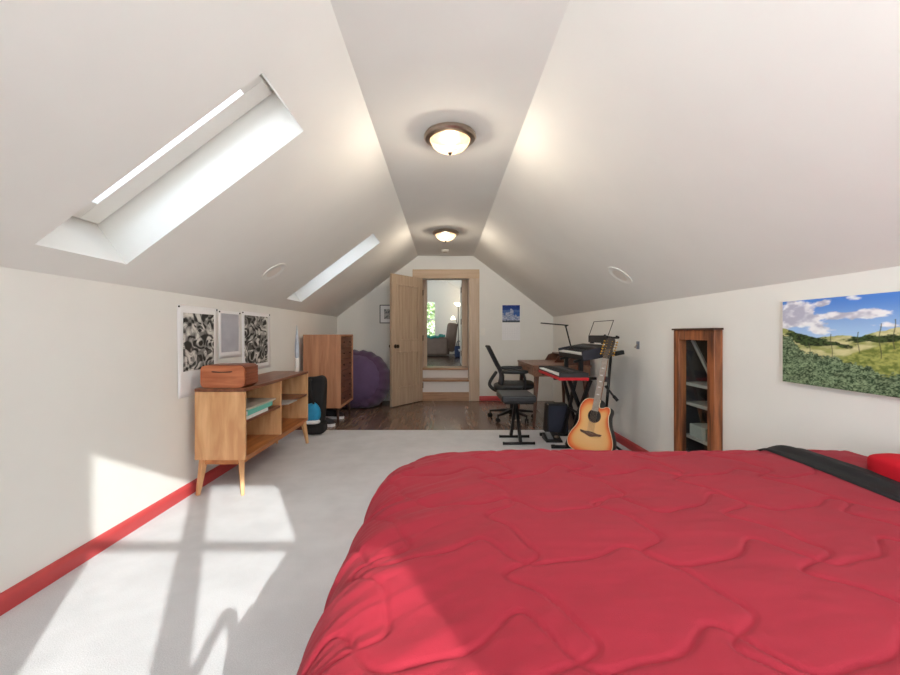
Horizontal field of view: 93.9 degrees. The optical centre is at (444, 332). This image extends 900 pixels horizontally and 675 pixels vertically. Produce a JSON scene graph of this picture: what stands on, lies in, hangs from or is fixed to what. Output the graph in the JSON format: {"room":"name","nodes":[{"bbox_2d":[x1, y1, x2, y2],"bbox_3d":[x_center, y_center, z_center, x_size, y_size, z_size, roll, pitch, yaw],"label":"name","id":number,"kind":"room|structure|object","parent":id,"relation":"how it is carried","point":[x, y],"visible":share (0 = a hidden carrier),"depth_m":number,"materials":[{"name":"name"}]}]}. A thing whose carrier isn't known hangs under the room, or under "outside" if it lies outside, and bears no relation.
{"room":"bedroom","nodes":[
{"label":"bedroom","id":0,"kind":"room"},
{"bbox_2d":[0,267,336,592],"bbox_3d":[-1.780,0.402,2.950,0.120,1.556,7.740,0,0,0],"label":"wall","id":1,"kind":"structure","parent":0,"point":[95,428],"depth_m":2.03,"materials":[{"name":"paint"}]},
{"bbox_2d":[0,464,237,615],"bbox_3d":[-1.706,1.044,2.950,0.027,0.072,7.540,0,0,0],"label":"baseboard","id":2,"kind":"structure","parent":1,"relation":"attached to","point":[10,598],"depth_m":2.03,"materials":[{"name":"red paint"}]},
{"bbox_2d":[177,304,217,398],"bbox_3d":[-1.714,0.120,2.938,0.010,0.608,0.475,0,0,0],"label":"poster","id":3,"kind":"object","parent":1,"relation":"attached to","point":[197,347],"visible":0.97,"depth_m":2.87,"materials":[{"name":"white paper"}]},
{"bbox_2d":[183,313,213,371],"bbox_3d":[-1.714,0.060,2.938,0.001,0.389,0.365,0,0,0],"label":"picture","id":4,"kind":"object","parent":3,"relation":"attached to","point":[198,329],"depth_m":2.91},
{"bbox_2d":[218,310,240,358],"bbox_3d":[-1.714,0.010,3.360,0.010,0.370,0.340,0,0,0],"label":"poster","id":5,"kind":"object","parent":1,"relation":"attached to","point":[228,321],"visible":1,"depth_m":3.35,"materials":[{"name":"white paper"}]},
{"bbox_2d":[221,313,238,351],"bbox_3d":[-1.714,-0.001,3.360,0.001,0.302,0.270,0,0,0],"label":"picture","id":6,"kind":"object","parent":5,"relation":"attached to","point":[229,322],"depth_m":3.35},
{"bbox_2d":[242,311,269,368],"bbox_3d":[-1.714,0.074,3.842,0.010,0.522,0.565,0,0,0],"label":"poster","id":7,"kind":"object","parent":1,"relation":"attached to","point":[255,326],"visible":0.98,"depth_m":3.83,"materials":[{"name":"white paper"}]},
{"bbox_2d":[245,315,267,363],"bbox_3d":[-1.714,0.063,3.835,0.001,0.434,0.470,0,0,0],"label":"picture","id":8,"kind":"object","parent":7,"relation":"attached to","point":[256,327],"depth_m":3.83},
{"bbox_2d":[0,0,417,316],"bbox_3d":[-1.216,-0.802,2.950,1.583,1.284,7.740,0,0,0],"label":"ceiling","id":9,"kind":"structure","parent":0,"point":[91,90],"depth_m":1.79,"materials":[{"name":"paint"}]},
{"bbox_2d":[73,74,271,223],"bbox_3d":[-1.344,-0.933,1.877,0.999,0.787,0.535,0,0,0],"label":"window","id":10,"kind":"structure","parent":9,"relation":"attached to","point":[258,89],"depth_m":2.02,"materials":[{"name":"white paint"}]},
{"bbox_2d":[261,263,285,280],"bbox_3d":[-1.393,-0.499,3.427,0.182,0.138,0.224,0,0,0],"label":"ceiling speaker","id":11,"kind":"object","parent":9,"relation":"attached to","point":[272,272],"visible":1,"depth_m":3.42,"materials":[{"name":"paint"}]},
{"bbox_2d":[267,267,280,276],"bbox_3d":[-1.394,-0.500,3.427,0.165,0.124,0.206,0,0,0],"label":"speaker grille","id":12,"kind":"object","parent":11,"relation":"attached to","point":[273,271],"depth_m":3.42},
{"bbox_2d":[0,430,630,674],"bbox_3d":[0.010,1.130,1.878,3.660,0.100,5.596,0,0,0],"label":"floor","id":13,"kind":"structure","parent":0,"point":[222,581],"depth_m":1.88,"materials":[{"name":"carpet"}]},
{"bbox_2d":[194,371,308,495],"bbox_3d":[-1.498,0.726,3.452,0.339,0.711,1.346,0,0,0],"label":"credenza","id":14,"kind":"object","parent":13,"relation":"on","point":[223,433],"visible":0.99,"depth_m":2.82,"materials":[{"name":"brown wood"}]},
{"bbox_2d":[200,363,257,387],"bbox_3d":[-1.494,0.293,2.929,0.302,0.153,0.202,0,0,0],"label":"bread box","id":15,"kind":"object","parent":14,"relation":"on","point":[221,375],"visible":1,"depth_m":2.83,"materials":[{"name":"brown wood"}]},
{"bbox_2d":[246,407,267,419],"bbox_3d":[-1.472,0.579,3.030,0.256,0.022,0.340,0,0,0],"label":"book","id":16,"kind":"object","parent":14,"relation":"on","point":[265,409],"visible":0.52,"depth_m":3.01,"materials":[{"name":"white paper"}]},
{"bbox_2d":[246,401,272,415],"bbox_3d":[-1.472,0.550,3.085,0.247,0.034,0.430,0,0,-1],"label":"book","id":17,"kind":"object","parent":16,"relation":"on","point":[256,409],"visible":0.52,"depth_m":3.04,"materials":[{"name":"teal paper"}]},
{"bbox_2d":[246,398,275,409],"bbox_3d":[-1.476,0.526,3.130,0.248,0.014,0.460,0,0,1],"label":"book","id":18,"kind":"object","parent":17,"relation":"on","point":[251,403],"visible":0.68,"depth_m":3.19,"materials":[{"name":"white paper"}]},
{"bbox_2d":[246,405,279,422],"bbox_3d":[-1.496,0.598,3.120,0.320,0.016,0.598,0,0,0],"label":"shelf","id":19,"kind":"object","parent":14,"relation":"attached to","point":[274,407],"depth_m":3.19,"materials":[{"name":"brown wood"}]},
{"bbox_2d":[282,400,296,404],"bbox_3d":[-1.403,0.586,3.556,0.235,0.008,0.208,0,0,0],"label":"folder","id":20,"kind":"object","parent":14,"relation":"on","point":[284,402],"visible":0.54,"depth_m":3.57,"materials":[{"name":"white paper"}]},
{"bbox_2d":[282,394,306,405],"bbox_3d":[-1.496,0.598,3.760,0.320,0.016,0.638,0,0,0],"label":"shelf","id":21,"kind":"object","parent":14,"relation":"attached to","point":[284,396],"depth_m":3.90,"materials":[{"name":"brown wood"}]},
{"bbox_2d":[295,326,298,371],"bbox_3d":[-1.420,0.146,4.040,0.041,0.450,0.042,0,0,0],"label":"ornament","id":22,"kind":"object","parent":14,"relation":"on","point":[296,337],"visible":1,"depth_m":4.03,"materials":[{"name":"white paint"}]},
{"bbox_2d":[306,375,326,433],"bbox_3d":[-1.395,0.771,4.526,0.230,0.619,0.281,0,0,0],"label":"backpack","id":23,"kind":"object","parent":13,"relation":"on","point":[316,423],"visible":0.84,"depth_m":4.47,"materials":[{"name":"black fabric"}]},
{"bbox_2d":[496,390,535,444],"bbox_3d":[0.710,0.839,4.205,0.330,0.481,0.450,0,0,0],"label":"piano bench","id":24,"kind":"object","parent":13,"relation":"on","point":[515,397],"visible":1,"depth_m":4.08,"materials":[{"name":"leather"}]},
{"bbox_2d":[542,432,562,442],"bbox_3d":[1.083,1.046,4.225,0.164,0.068,0.208,0,0,0],"label":"effects pedal","id":25,"kind":"object","parent":13,"relation":"on","point":[549,437],"visible":1,"depth_m":4.18,"materials":[{"name":"black plastic"}]},
{"bbox_2d":[543,402,568,432],"bbox_3d":[1.208,0.917,4.563,0.234,0.318,0.193,0,0,0],"label":"practice amp","id":26,"kind":"object","parent":13,"relation":"on","point":[554,412],"visible":0.84,"depth_m":4.49,"materials":[{"name":"black plastic"}]},
{"bbox_2d":[549,406,567,431],"bbox_3d":[1.212,0.915,4.484,0.201,0.270,0.034,0,0,0],"label":"speaker grille","id":27,"kind":"object","parent":26,"relation":"attached to","point":[557,414],"depth_m":4.48,"materials":[{"name":"black fabric"}]},
{"bbox_2d":[540,350,623,447],"bbox_3d":[1.339,0.620,4.165,0.678,0.919,0.540,0,0,0],"label":"keyboard stand","id":28,"kind":"object","parent":13,"relation":"on","point":[572,386],"visible":0.41,"depth_m":3.93,"materials":[{"name":"black metal"}]},
{"bbox_2d":[539,366,588,380],"bbox_3d":[1.124,0.377,4.040,0.260,0.073,0.804,0,0,0],"label":"synthesizer","id":29,"kind":"object","parent":28,"relation":"on","point":[561,373],"visible":1,"depth_m":3.76,"materials":[{"name":"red plastic"}]},
{"bbox_2d":[558,343,613,360],"bbox_3d":[1.359,0.179,4.110,0.286,0.138,0.780,0,0,0],"label":"digital piano","id":30,"kind":"object","parent":28,"relation":"on","point":[583,351],"visible":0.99,"depth_m":3.93,"materials":[{"name":"black plastic"}]},
{"bbox_2d":[588,320,613,343],"bbox_3d":[1.497,-0.007,4.050,0.074,0.222,0.507,0,0,0],"label":"music stand","id":31,"kind":"object","parent":30,"relation":"on","point":[591,338],"visible":0.84,"depth_m":4.04,"materials":[{"name":"black plastic"}]},
{"bbox_2d":[604,334,621,449],"bbox_3d":[1.355,0.545,3.663,0.603,1.070,0.335,0,0,-29],"label":"guitar stand","id":32,"kind":"object","parent":13,"relation":"on","point":[607,378],"visible":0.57,"depth_m":3.64,"materials":[{"name":"black metal"}]},
{"bbox_2d":[567,338,617,450],"bbox_3d":[1.277,0.532,3.569,0.395,0.986,0.264,0,0,44],"label":"acoustic guitar","id":33,"kind":"object","parent":32,"relation":"on","point":[593,430],"visible":0.96,"depth_m":3.52,"materials":[{"name":"paint"}]},
{"bbox_3d":[0.792,0.794,0.950,1.795,0.572,1.300,0,0,0],"label":"bed","id":34,"kind":"object","parent":13,"relation":"on","visible":0},
{"bbox_2d":[297,448,899,674],"bbox_3d":[0.668,0.654,0.974,1.861,0.400,1.650,0,0,0],"label":"comforter","id":35,"kind":"object","parent":34,"relation":"on","point":[540,561],"visible":0.95,"depth_m":0.83,"materials":[{"name":"red fabric"}]},
{"bbox_2d":[757,445,899,502],"bbox_3d":[1.308,0.531,0.973,0.172,0.170,1.660,0,0,4],"label":"sheet","id":36,"kind":"object","parent":35,"relation":"on","point":[867,479],"visible":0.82,"depth_m":1.39,"materials":[{"name":"black fabric"}]},
{"bbox_2d":[867,453,899,481],"bbox_3d":[1.535,0.442,1.060,0.313,0.107,0.764,0,0,5],"label":"pillow","id":37,"kind":"object","parent":35,"relation":"on","point":[885,464],"visible":0.78,"depth_m":1.35,"materials":[{"name":"red fabric"}]},
{"bbox_2d":[296,401,572,429],"bbox_3d":[0.010,1.133,5.708,3.660,0.094,2.064,0,0,0],"label":"boards","id":38,"kind":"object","parent":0,"point":[420,415],"visible":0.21,"depth_m":5.40,"materials":[{"name":"laminate"}]},
{"bbox_2d":[303,334,352,423],"bbox_3d":[-1.442,0.553,5.293,0.451,1.066,0.675,0,0,0],"label":"dresser","id":39,"kind":"object","parent":38,"relation":"on","point":[330,356],"visible":0.84,"depth_m":4.96,"materials":[{"name":"brown wood"}]},
{"bbox_2d":[325,417,334,426],"bbox_3d":[-1.420,1.026,4.899,0.291,0.118,0.094,0,0,0],"label":"shoe","id":40,"kind":"object","parent":38,"relation":"on","point":[330,422],"visible":0.29,"depth_m":4.86,"materials":[{"name":"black fabric"}]},
{"bbox_2d":[326,409,343,418],"bbox_3d":[-1.420,1.026,5.339,0.291,0.118,0.094,0,0,0],"label":"shoe","id":41,"kind":"object","parent":38,"relation":"on","point":[330,413],"visible":0.59,"depth_m":5.31,"materials":[{"name":"black fabric"}]},
{"bbox_2d":[343,349,389,407],"bbox_3d":[-1.239,0.663,6.219,0.902,0.838,0.692,0,0,0],"label":"bean bag","id":42,"kind":"object","parent":38,"relation":"on","point":[371,374],"visible":0.55,"depth_m":5.96,"materials":[{"name":"purple fabric"}]},
{"bbox_2d":[485,345,533,422],"bbox_3d":[0.836,0.619,5.301,0.644,0.930,0.659,0,0,6],"label":"office chair","id":43,"kind":"object","parent":38,"relation":"on","point":[502,384],"visible":0.83,"depth_m":5.14,"materials":[{"name":"black plastic"}]},
{"bbox_2d":[518,352,591,426],"bbox_3d":[1.358,0.676,5.360,0.684,0.822,1.045,0,0,0],"label":"desk","id":44,"kind":"object","parent":38,"relation":"on","point":[553,359],"visible":0.5,"depth_m":4.89,"materials":[{"name":"brown wood"}]},
{"bbox_2d":[541,322,570,345],"bbox_3d":[1.437,0.066,5.254,0.445,0.397,0.128,0,0,0],"label":"desk lamp","id":45,"kind":"object","parent":44,"relation":"on","point":[541,322],"visible":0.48,"depth_m":5.28,"materials":[{"name":"black plastic"}]},
{"bbox_2d":[427,280,459,353],"bbox_3d":[-0.050,-0.720,11.650,4.300,2.600,0.100,0,0,0],"label":"wall","id":46,"kind":"structure","parent":0,"point":[447,294],"depth_m":11.60,"materials":[{"name":"white paint"}]},
{"bbox_2d":[427,297,437,335],"bbox_3d":[-0.670,-0.400,11.615,0.960,1.180,0.090,0,0,0],"label":"window","id":47,"kind":"structure","parent":46,"relation":"in","point":[429,299],"depth_m":11.58,"materials":[{"name":"white paint"}]},
{"bbox_2d":[427,354,461,365],"bbox_3d":[-0.050,0.630,9.530,4.500,0.099,4.340,0,0,0],"label":"floor","id":48,"kind":"structure","parent":0,"point":[432,360],"depth_m":8.87,"materials":[{"name":"brown wood"}]},
{"bbox_2d":[427,323,457,354],"bbox_3d":[-0.265,0.141,10.700,1.190,0.798,0.900,0,0,0],"label":"recliner","id":49,"kind":"object","parent":48,"relation":"on","point":[441,345],"visible":0.59,"depth_m":10.26,"materials":[{"name":"beige fabric"}]},
{"bbox_2d":[427,334,444,338],"bbox_3d":[-0.223,0.085,10.332,0.488,0.122,0.240,0,0,0],"label":"throw blanket","id":50,"kind":"object","parent":49,"relation":"on","point":[439,335],"visible":0.92,"depth_m":10.25,"materials":[{"name":"teal fabric"}]},
{"bbox_2d":[451,303,459,354],"bbox_3d":[0.333,-0.113,11.300,0.335,1.385,0.260,0,0,0],"label":"floor lamp","id":51,"kind":"object","parent":48,"relation":"on","point":[456,304],"visible":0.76,"depth_m":11.29,"materials":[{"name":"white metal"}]},
{"bbox_2d":[455,341,459,356],"bbox_3d":[0.340,0.381,9.998,0.200,0.398,0.163,0,0,0],"label":"tote bag","id":52,"kind":"object","parent":48,"relation":"on","point":[457,348],"visible":0.56,"depth_m":9.92,"materials":[{"name":"blue fabric"}]},
{"bbox_2d":[337,256,552,400],"bbox_3d":[0.010,-0.245,6.780,3.660,2.850,0.120,0,0,0],"label":"wall","id":53,"kind":"structure","parent":0,"point":[362,319],"depth_m":6.72,"materials":[{"name":"paint"}]},
{"bbox_2d":[380,305,389,322],"bbox_3d":[-0.905,-0.302,6.710,0.260,0.295,0.017,0,0,0],"label":"framed picture","id":54,"kind":"object","parent":53,"relation":"attached to","point":[384,309],"visible":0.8,"depth_m":6.71,"materials":[{"name":"black plastic"}]},
{"bbox_2d":[389,273,422,406],"bbox_3d":[-0.568,0.103,6.399,0.178,1.937,0.730,0,0,35],"label":"door","id":55,"kind":"structure","parent":53,"relation":"in","point":[406,292],"depth_m":6.35,"materials":[{"name":"brown wood"}]},
{"bbox_2d":[422,392,468,400],"bbox_3d":[0.013,1.018,6.726,0.757,0.142,0.011,0,0,0],"label":"trim","id":56,"kind":"structure","parent":53,"relation":"attached to","point":[427,396],"depth_m":6.72,"materials":[{"name":"brown wood"}]},
{"bbox_2d":[423,370,467,377],"bbox_3d":[0.013,0.849,7.191,0.757,0.462,0.379,0,0,0],"label":"step","id":57,"kind":"structure","parent":53,"relation":"attached to","point":[426,373],"depth_m":7.00,"materials":[{"name":"paint"}]},
{"bbox_2d":[423,366,467,369],"bbox_3d":[0.013,0.599,7.178,0.757,0.037,0.405,0,0,0],"label":"step tread","id":58,"kind":"structure","parent":57,"relation":"on","point":[424,367],"depth_m":6.97,"materials":[{"name":"brown wood"}]},
{"bbox_2d":[413,269,478,278],"bbox_3d":[0.024,-0.943,6.707,1.067,0.145,0.026,0,0,0],"label":"trim","id":59,"kind":"structure","parent":53,"relation":"attached to","point":[418,273],"depth_m":6.70,"materials":[{"name":"brown wood"}]},
{"bbox_2d":[423,382,468,391],"bbox_3d":[0.013,0.940,6.866,0.757,0.320,0.268,0,0,0],"label":"step","id":60,"kind":"structure","parent":53,"relation":"on","point":[427,386],"depth_m":6.73,"materials":[{"name":"paint"}]},
{"bbox_2d":[423,378,468,381],"bbox_3d":[0.013,0.762,6.854,0.757,0.034,0.292,0,0,0],"label":"step tread","id":61,"kind":"structure","parent":60,"relation":"on","point":[424,379],"depth_m":6.71,"materials":[{"name":"brown wood"}]},
{"bbox_2d":[423,278,469,400],"bbox_3d":[0.013,0.045,7.040,0.857,2.070,0.680,0,0,0],"label":"trim","id":62,"kind":"structure","parent":53,"relation":"attached to","point":[468,281],"depth_m":6.86,"materials":[{"name":"brown wood"}]},
{"bbox_2d":[470,278,478,400],"bbox_3d":[0.024,0.108,6.709,1.067,1.956,0.022,0,0,0],"label":"trim","id":63,"kind":"structure","parent":53,"relation":"attached to","point":[474,282],"depth_m":6.70,"materials":[{"name":"brown wood"}]},
{"bbox_2d":[480,328,484,335],"bbox_3d":[0.612,-0.018,6.713,0.073,0.115,0.014,0,0,0],"label":"light switch","id":64,"kind":"object","parent":53,"relation":"attached to","point":[482,330],"visible":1,"depth_m":6.71,"materials":[{"name":"white paint"}]},
{"bbox_2d":[479,396,500,400],"bbox_3d":[0.767,1.044,6.707,0.425,0.072,0.027,0,0,0],"label":"baseboard","id":65,"kind":"structure","parent":53,"relation":"attached to","point":[481,398],"depth_m":6.69,"materials":[{"name":"red paint"}]},
{"bbox_2d":[502,305,519,339],"bbox_3d":[1.065,-0.168,6.716,0.290,0.565,0.006,0,0,0],"label":"wall calendar","id":66,"kind":"object","parent":53,"relation":"attached to","point":[510,314],"visible":1,"depth_m":6.71,"materials":[{"name":"white paper"}]},
{"bbox_2d":[502,305,519,321],"bbox_3d":[1.065,-0.308,6.713,0.280,0.273,0.001,0,0,0],"label":"picture","id":67,"kind":"object","parent":66,"relation":"attached to","point":[510,313],"depth_m":6.71},
{"bbox_2d":[330,0,569,255],"bbox_3d":[0.020,-1.292,2.950,1.328,0.120,7.740,0,0,0],"label":"ceiling","id":68,"kind":"structure","parent":0,"point":[418,65],"depth_m":2.08,"materials":[{"name":"paint"}]},
{"bbox_2d":[432,228,458,242],"bbox_3d":[0.014,-1.162,5.080,0.322,0.138,0.322,0,0,0],"label":"ceiling light","id":69,"kind":"object","parent":68,"relation":"attached to","point":[445,234],"visible":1,"depth_m":4.99,"materials":[{"name":"white glass"}]},
{"bbox_2d":[424,122,475,154],"bbox_3d":[0.034,-1.162,2.585,0.322,0.138,0.322,0,0,0],"label":"ceiling light","id":70,"kind":"object","parent":68,"relation":"attached to","point":[447,138],"visible":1,"depth_m":2.50,"materials":[{"name":"white glass"}]},
{"bbox_2d":[445,280,461,288],"bbox_3d":[0.825,-1.005,9.515,2.650,1.730,4.370,0,0,0],"label":"ceiling","id":71,"kind":"structure","parent":0,"point":[457,283],"depth_m":10.94,"materials":[{"name":"white paint"}]},
{"bbox_2d":[474,0,899,316],"bbox_3d":[1.246,-0.801,2.950,1.564,1.284,7.740,0,0,0],"label":"ceiling","id":72,"kind":"structure","parent":0,"point":[684,148],"depth_m":1.73,"materials":[{"name":"paint"}]},
{"bbox_2d":[608,267,631,283],"bbox_3d":[1.448,-0.476,3.470,0.181,0.140,0.224,0,0,0],"label":"ceiling speaker","id":73,"kind":"object","parent":72,"relation":"attached to","point":[616,273],"visible":1,"depth_m":3.46,"materials":[{"name":"paint"}]},
{"bbox_2d":[613,271,626,280],"bbox_3d":[1.449,-0.477,3.470,0.164,0.126,0.206,0,0,0],"label":"speaker grille","id":74,"kind":"object","parent":73,"relation":"attached to","point":[619,275],"depth_m":3.47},
{"bbox_2d":[686,340,706,451],"bbox_3d":[1.957,0.465,2.857,0.430,0.934,0.429,0,0,0],"label":"wall","id":75,"kind":"structure","parent":0,"point":[695,371],"depth_m":3.06,"materials":[{"name":"black"}]},
{"bbox_2d":[553,266,899,455],"bbox_3d":[1.800,0.402,2.950,0.120,1.556,7.740,0,0,0],"label":"wall","id":76,"kind":"structure","parent":0,"point":[761,409],"depth_m":2.45,"materials":[{"name":"paint"}]},
{"bbox_2d":[614,431,648,451],"bbox_3d":[1.726,1.044,1.940,0.027,0.072,5.520,0,0,0],"label":"baseboard","id":77,"kind":"structure","parent":76,"relation":"attached to","point":[630,445],"depth_m":3.92,"materials":[{"name":"red paint"}]},
{"bbox_2d":[686,401,706,409],"bbox_3d":[1.893,0.504,2.857,0.295,0.022,0.393,0,0,0],"label":"shelf","id":78,"kind":"object","parent":76,"relation":"attached to","point":[699,404],"visible":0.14,"depth_m":2.94,"materials":[{"name":"white wood"}]},
{"bbox_2d":[686,382,706,388],"bbox_3d":[1.893,0.364,2.857,0.295,0.022,0.393,0,0,0],"label":"shelf","id":79,"kind":"object","parent":76,"relation":"attached to","point":[703,385],"visible":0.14,"depth_m":2.94,"materials":[{"name":"white wood"}]},
{"bbox_2d":[686,433,706,445],"bbox_3d":[1.893,0.739,2.857,0.295,0.022,0.393,0,0,0],"label":"shelf","id":80,"kind":"object","parent":76,"relation":"attached to","point":[688,435],"visible":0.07,"depth_m":2.91,"materials":[{"name":"white wood"}]},
{"bbox_2d":[690,423,706,440],"bbox_3d":[1.810,0.685,2.910,0.120,0.085,0.180,0,0,0],"label":"storage box","id":81,"kind":"object","parent":80,"relation":"on","point":[698,430],"visible":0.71,"depth_m":2.90,"materials":[{"name":"white cardboard"}]},
{"bbox_2d":[672,328,723,450],"bbox_3d":[1.707,0.489,2.857,0.066,1.042,0.478,0,0,0],"label":"door frame","id":82,"kind":"structure","parent":76,"relation":"in","point":[714,336],"depth_m":2.69,"materials":[{"name":"brown wood"}]},
{"bbox_2d":[691,340,706,372],"bbox_3d":[1.800,0.193,2.925,0.016,0.298,0.229,0,0,-5],"label":"plank","id":83,"kind":"object","parent":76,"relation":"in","point":[694,343],"visible":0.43,"depth_m":2.95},
{"bbox_2d":[783,291,899,397],"bbox_3d":[1.725,0.043,1.562,0.028,0.401,1.125,0,0,0],"label":"canvas","id":84,"kind":"object","parent":76,"relation":"attached to","point":[850,343],"visible":1,"depth_m":1.79,"materials":[{"name":"fabric"}]},
{"bbox_3d":[-0.050,-0.720,7.355,4.300,2.600,0.050,0,0,0],"label":"wall","id":85,"kind":"structure","parent":0,"visible":0},
{"bbox_2d":[423,280,466,365],"bbox_3d":[0.013,-0.175,7.330,0.757,1.510,0.100,0,0,0],"label":"trim","id":86,"kind":"structure","parent":85,"relation":"attached to","point":[464,282],"depth_m":7.28,"materials":[{"name":"white paint"}]},
{"bbox_2d":[460,283,461,364],"bbox_3d":[0.312,-0.160,7.763,0.048,1.460,0.675,0,0,0],"label":"door","id":87,"kind":"structure","parent":85,"relation":"in","point":[461,283],"depth_m":7.44,"materials":[{"name":"white paint"}]},
{"label":"outside","id":88,"kind":"structure","parent":0,"visible":0},
{"bbox_2d":[427,302,434,335],"bbox_3d":[-0.884,-0.056,14.188,2.380,3.488,1.476,0,0,0],"label":"leafy bush","id":89,"kind":"object","parent":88,"point":[431,308],"visible":0.05,"depth_m":13.94,"materials":[{"name":"green plant"}]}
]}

